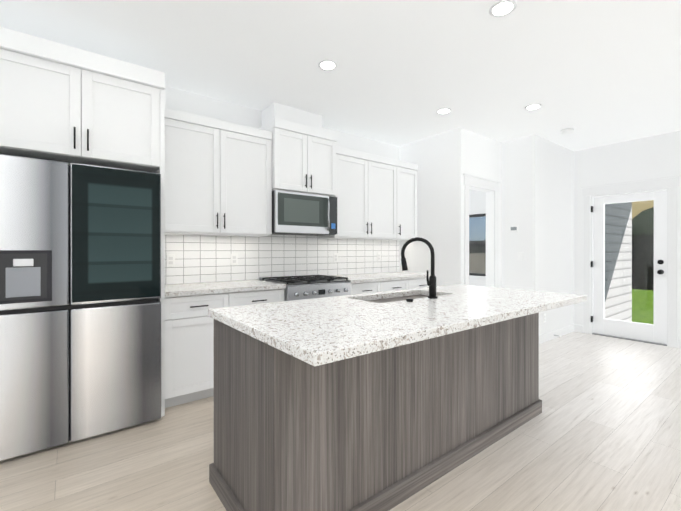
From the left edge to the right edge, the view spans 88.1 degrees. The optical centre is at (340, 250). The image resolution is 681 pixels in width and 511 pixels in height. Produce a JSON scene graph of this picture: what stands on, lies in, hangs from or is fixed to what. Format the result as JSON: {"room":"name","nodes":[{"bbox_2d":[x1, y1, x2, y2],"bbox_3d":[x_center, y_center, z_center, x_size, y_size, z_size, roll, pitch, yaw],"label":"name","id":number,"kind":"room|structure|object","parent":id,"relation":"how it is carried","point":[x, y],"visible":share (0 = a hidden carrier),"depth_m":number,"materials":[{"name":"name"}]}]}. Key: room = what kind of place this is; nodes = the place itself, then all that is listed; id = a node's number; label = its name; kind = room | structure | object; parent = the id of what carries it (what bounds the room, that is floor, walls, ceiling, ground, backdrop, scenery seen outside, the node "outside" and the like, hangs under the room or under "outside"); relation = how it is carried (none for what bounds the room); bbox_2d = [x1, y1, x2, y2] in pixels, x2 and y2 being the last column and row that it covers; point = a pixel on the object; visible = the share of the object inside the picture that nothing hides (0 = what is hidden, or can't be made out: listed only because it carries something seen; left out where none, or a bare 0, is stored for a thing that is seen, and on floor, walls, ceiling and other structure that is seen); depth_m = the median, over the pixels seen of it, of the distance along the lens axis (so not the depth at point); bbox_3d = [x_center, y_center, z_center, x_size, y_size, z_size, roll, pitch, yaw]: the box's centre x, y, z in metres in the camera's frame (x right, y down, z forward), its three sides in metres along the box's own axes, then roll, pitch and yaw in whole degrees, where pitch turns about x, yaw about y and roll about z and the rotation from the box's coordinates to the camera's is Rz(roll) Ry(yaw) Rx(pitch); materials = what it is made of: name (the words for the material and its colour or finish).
{"room":"kitchen","nodes":[
{"label":"kitchen","id":0,"kind":"room"},
{"bbox_2d":[0,332,680,510],"bbox_3d":[2.064,1.263,1.957,6.810,0.060,9.740,0,0,-38],"label":"floor","id":1,"kind":"structure","parent":0,"point":[601,431],"depth_m":2.09,"materials":[{"name":"beige wood"}]},
{"bbox_2d":[0,154,160,460],"bbox_3d":[-1.869,0.337,2.526,0.930,1.790,0.729,0,0,-38],"label":"refrigerator","id":2,"kind":"object","parent":1,"relation":"on","point":[80,303],"visible":1,"depth_m":2.23,"materials":[{"name":"grey metal"}]},
{"bbox_2d":[0,27,164,416],"bbox_3d":[-1.902,-0.041,2.555,1.018,2.545,0.694,0,0,-38],"label":"tall cabinet","id":3,"kind":"object","parent":1,"relation":"on","point":[63,103],"visible":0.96,"depth_m":2.32,"materials":[{"name":"white wood"}]},
{"bbox_2d":[165,280,285,407],"bbox_3d":[-1.106,0.771,3.204,1.032,0.920,0.644,0,0,-38],"label":"base cabinet","id":4,"kind":"object","parent":1,"relation":"on","point":[189,349],"visible":0.35,"depth_m":2.82,"materials":[{"name":"white wood"}]},
{"bbox_2d":[259,274,350,300],"bbox_3d":[-0.366,0.757,3.728,0.766,0.945,0.700,0,0,-38],"label":"range","id":5,"kind":"object","parent":1,"relation":"on","point":[300,287],"visible":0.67,"depth_m":3.52,"materials":[{"name":"silver metal"}]},
{"bbox_2d":[351,280,384,294],"bbox_3d":[0.117,0.790,4.171,0.525,0.878,0.608,0,0,-38],"label":"base cabinet","id":6,"kind":"object","parent":1,"relation":"on","point":[380,286],"depth_m":3.94,"materials":[{"name":"white wood"}]},
{"bbox_2d":[334,272,430,283],"bbox_3d":[0.479,0.329,4.431,1.424,0.040,0.637,0,0,-38],"label":"countertop","id":7,"kind":"structure","parent":6,"relation":"on","point":[371,278],"depth_m":4.22,"materials":[{"name":"white stone"}]},
{"bbox_2d":[209,312,541,510],"bbox_3d":[0.417,0.792,2.272,2.257,0.880,0.731,0,0,-38],"label":"kitchen island","id":8,"kind":"object","parent":1,"relation":"on","point":[382,401],"depth_m":1.66,"materials":[{"name":"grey wood"}]},
{"bbox_2d":[208,284,586,367],"bbox_3d":[0.506,0.332,2.180,2.282,0.040,1.040,0,0,-38],"label":"island countertop","id":9,"kind":"structure","parent":8,"relation":"on","point":[316,332],"depth_m":1.68,"materials":[{"name":"white stone"}]},
{"bbox_2d":[372,292,428,303],"bbox_3d":[0.435,0.438,2.453,0.784,0.196,0.344,0,0,-38],"label":"sink","id":10,"kind":"object","parent":9,"relation":"in","point":[411,295],"depth_m":2.59,"materials":[{"name":"silver metal"}]},
{"bbox_2d":[401,237,437,298],"bbox_3d":[0.530,0.110,2.369,0.115,0.402,0.243,0,0,-38],"label":"faucet","id":11,"kind":"object","parent":9,"relation":"on","point":[431,281],"visible":1,"depth_m":2.31,"materials":[{"name":"black metal"}]},
{"bbox_2d":[385,280,412,290],"bbox_3d":[0.491,0.790,4.459,0.540,0.878,0.608,0,0,-38],"label":"base cabinet","id":12,"kind":"object","parent":1,"relation":"on","point":[390,285],"depth_m":4.23,"materials":[{"name":"white wood"}]},
{"bbox_2d":[413,276,429,287],"bbox_3d":[0.821,0.789,4.715,0.536,0.878,0.608,0,0,-38],"label":"base cabinet","id":13,"kind":"object","parent":1,"relation":"on","point":[416,283],"depth_m":4.48,"materials":[{"name":"white wood"}]},
{"bbox_2d":[0,0,680,150],"bbox_3d":[2.064,-1.557,1.952,6.810,0.100,9.740,0,0,-38],"label":"ceiling","id":14,"kind":"structure","parent":0,"point":[594,73],"depth_m":2.73,"materials":[{"name":"white paint"}]},
{"bbox_2d":[318,60,336,69],"bbox_3d":[-0.105,-1.505,2.855,0.156,0.007,0.156,0,0,-38],"label":"recessed light","id":15,"kind":"object","parent":14,"relation":"in","point":[327,64],"visible":1,"depth_m":2.85,"materials":[{"name":"white plastic"}]},
{"bbox_2d":[436,108,450,113],"bbox_3d":[1.114,-1.506,3.796,0.156,0.007,0.156,0,0,-38],"label":"recessed light","id":16,"kind":"object","parent":14,"relation":"in","point":[443,111],"visible":1,"depth_m":3.80,"materials":[{"name":"white plastic"}]},
{"bbox_2d":[489,0,516,16],"bbox_3d":[1.007,-1.504,2.184,0.156,0.007,0.156,0,0,-38],"label":"recessed light","id":17,"kind":"object","parent":14,"relation":"in","point":[501,8],"visible":1,"depth_m":2.18,"materials":[{"name":"white plastic"}]},
{"bbox_2d":[525,104,541,109],"bbox_3d":[2.020,-1.506,3.687,0.156,0.007,0.156,0,0,-38],"label":"recessed light","id":18,"kind":"object","parent":14,"relation":"in","point":[532,106],"visible":1,"depth_m":3.67,"materials":[{"name":"white plastic"}]},
{"bbox_2d":[561,128,573,134],"bbox_3d":[2.840,-1.493,4.409,0.140,0.034,0.140,0,0,-38],"label":"smoke detector","id":19,"kind":"object","parent":14,"relation":"attached to","point":[567,131],"visible":1,"depth_m":4.37,"materials":[{"name":"white plastic"}]},
{"bbox_2d":[164,86,680,339],"bbox_3d":[2.064,-0.137,1.954,6.810,2.740,9.740,0,0,-38],"label":"wall","id":20,"kind":"structure","parent":0,"point":[543,181],"depth_m":4.74,"materials":[{"name":"paint"}]},
{"bbox_2d":[166,254,174,266],"bbox_3d":[-1.565,0.091,3.242,0.072,0.116,0.009,0,0,-38],"label":"electrical outlet","id":21,"kind":"object","parent":20,"relation":"attached to","point":[170,260],"visible":1,"depth_m":3.24,"materials":[{"name":"white plastic"}]},
{"bbox_2d":[165,108,271,236],"bbox_3d":[-1.184,-0.663,3.305,1.030,1.032,0.384,0,0,-38],"label":"upper cabinet","id":22,"kind":"object","parent":20,"relation":"attached to","point":[218,177],"visible":0.75,"depth_m":3.16,"materials":[{"name":"white wood"}]},
{"bbox_2d":[231,254,237,264],"bbox_3d":[-1.090,0.090,3.609,0.072,0.116,0.009,0,0,-38],"label":"electrical outlet","id":23,"kind":"object","parent":20,"relation":"attached to","point":[234,259],"visible":1,"depth_m":3.61,"materials":[{"name":"white plastic"}]},
{"bbox_2d":[165,234,398,284],"bbox_3d":[-0.429,-0.153,4.130,3.235,0.925,0.008,0,0,-38],"label":"backsplash","id":24,"kind":"structure","parent":20,"relation":"attached to","point":[201,259],"depth_m":3.86,"materials":[{"name":"white tile"}]},
{"bbox_2d":[261,102,321,129],"bbox_3d":[-0.528,-1.412,3.865,0.595,0.193,0.297,0,0,-38],"label":"enclosure","id":25,"kind":"object","parent":20,"relation":"attached to","point":[286,113],"visible":0.52,"depth_m":3.72,"materials":[{"name":"white"}]},
{"bbox_2d":[258,118,336,196],"bbox_3d":[-0.456,-0.957,3.842,0.770,0.707,0.424,0,0,-38],"label":"upper cabinet","id":26,"kind":"object","parent":20,"relation":"attached to","point":[303,158],"visible":0.88,"depth_m":3.67,"materials":[{"name":"white wood"}]},
{"bbox_2d":[272,190,336,235],"bbox_3d":[-0.438,-0.388,3.820,0.762,0.420,0.464,0,0,-38],"label":"microwave","id":27,"kind":"object","parent":26,"relation":"attached to","point":[295,213],"visible":0.96,"depth_m":3.65,"materials":[{"name":"grey metal"}]},
{"bbox_2d":[333,253,337,262],"bbox_3d":[-0.061,0.089,4.404,0.072,0.116,0.009,0,0,-38],"label":"electrical outlet","id":28,"kind":"object","parent":20,"relation":"attached to","point":[335,257],"visible":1,"depth_m":4.40,"materials":[{"name":"white plastic"}]},
{"bbox_2d":[318,146,401,239],"bbox_3d":[0.253,-0.671,4.438,1.070,1.020,0.348,0,0,-38],"label":"upper cabinet","id":29,"kind":"object","parent":20,"relation":"attached to","point":[376,195],"depth_m":4.28,"materials":[{"name":"white wood"}]},
{"bbox_2d":[390,162,417,239],"bbox_3d":[0.767,-0.672,4.835,0.471,1.020,0.348,0,0,-38],"label":"upper cabinet","id":30,"kind":"object","parent":20,"relation":"attached to","point":[409,170],"depth_m":4.74,"materials":[{"name":"white wood"}]},
{"bbox_2d":[469,213,485,275],"bbox_3d":[2.534,-0.110,6.803,0.060,1.170,1.300,0,0,-38],"label":"room window","id":31,"kind":"structure","parent":20,"relation":"in","point":[480,245],"depth_m":6.67,"materials":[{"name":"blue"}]},
{"bbox_2d":[463,173,499,287],"bbox_3d":[1.854,0.139,4.591,0.850,2.180,0.030,0,0,-38],"label":"door frame","id":32,"kind":"structure","parent":20,"relation":"attached to","point":[469,180],"depth_m":4.57,"materials":[{"name":"white wood"}]},
{"bbox_2d":[510,226,517,231],"bbox_3d":[2.354,-0.299,4.774,0.022,0.075,0.110,0,0,-38],"label":"thermostat","id":33,"kind":"object","parent":20,"relation":"attached to","point":[513,228],"visible":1,"depth_m":4.77,"materials":[{"name":"white plastic"}]},
{"bbox_2d":[539,324,575,343],"bbox_3d":[3.037,1.173,4.961,1.318,0.110,0.021,0,0,-38],"label":"baseboard","id":34,"kind":"structure","parent":20,"relation":"attached to","point":[546,337],"depth_m":4.95,"materials":[{"name":"white wood"}]},
{"bbox_2d":[591,190,666,343],"bbox_3d":[3.973,0.213,4.882,0.119,2.002,0.832,0,0,-38],"label":"door","id":35,"kind":"structure","parent":20,"relation":"in","point":[656,331],"depth_m":4.82,"materials":[{"name":"white wood"}]},
{"bbox_2d":[581,175,680,347],"bbox_3d":[3.995,0.138,4.887,0.170,2.180,1.090,0,0,-38],"label":"door frame","id":36,"kind":"structure","parent":20,"relation":"attached to","point":[670,184],"depth_m":4.70,"materials":[{"name":"white wood"}]},
{"label":"outside","id":37,"kind":"structure","parent":0,"visible":0},
{"bbox_2d":[632,289,653,323],"bbox_3d":[24.033,1.730,23.033,53.690,0.060,60.000,0,0,-38],"label":"lawn","id":38,"kind":"structure","parent":37,"point":[641,311],"depth_m":10.84,"materials":[{"name":"green plant"}]},
{"bbox_2d":[469,240,485,272],"bbox_3d":[4.013,0.709,10.663,0.140,2.020,7.100,0,0,-38],"label":"fence","id":39,"kind":"object","parent":38,"relation":"on","point":[478,252],"depth_m":10.49,"materials":[{"name":"grey wood"}]},
{"bbox_2d":[485,234,653,289],"bbox_3d":[16.091,0.492,11.843,0.140,2.450,24.000,0,0,-38],"label":"fence","id":40,"kind":"object","parent":38,"relation":"on","point":[636,267],"depth_m":15.40,"materials":[{"name":"black"}]},
{"bbox_2d":[605,202,631,321],"bbox_3d":[4.881,-0.625,6.593,3.000,4.700,0.240,0,0,-38],"label":"wall","id":41,"kind":"structure","parent":38,"relation":"on","point":[620,280],"depth_m":6.86,"materials":[{"name":"grey"}]},
{"bbox_2d":[632,207,653,234],"bbox_3d":[19.340,-0.503,12.076,3.343,4.420,15.600,0,0,-38],"label":"hedge","id":42,"kind":"object","parent":38,"relation":"on","point":[645,220],"depth_m":16.54,"materials":[{"name":"green plant"}]},
{"bbox_2d":[632,200,653,218],"bbox_3d":[27.614,-0.889,15.686,9.000,5.200,24.000,0,0,-38],"label":"house","id":43,"kind":"structure","parent":38,"relation":"on","point":[644,204],"depth_m":20.95,"materials":[{"name":"beige"}]}
]}

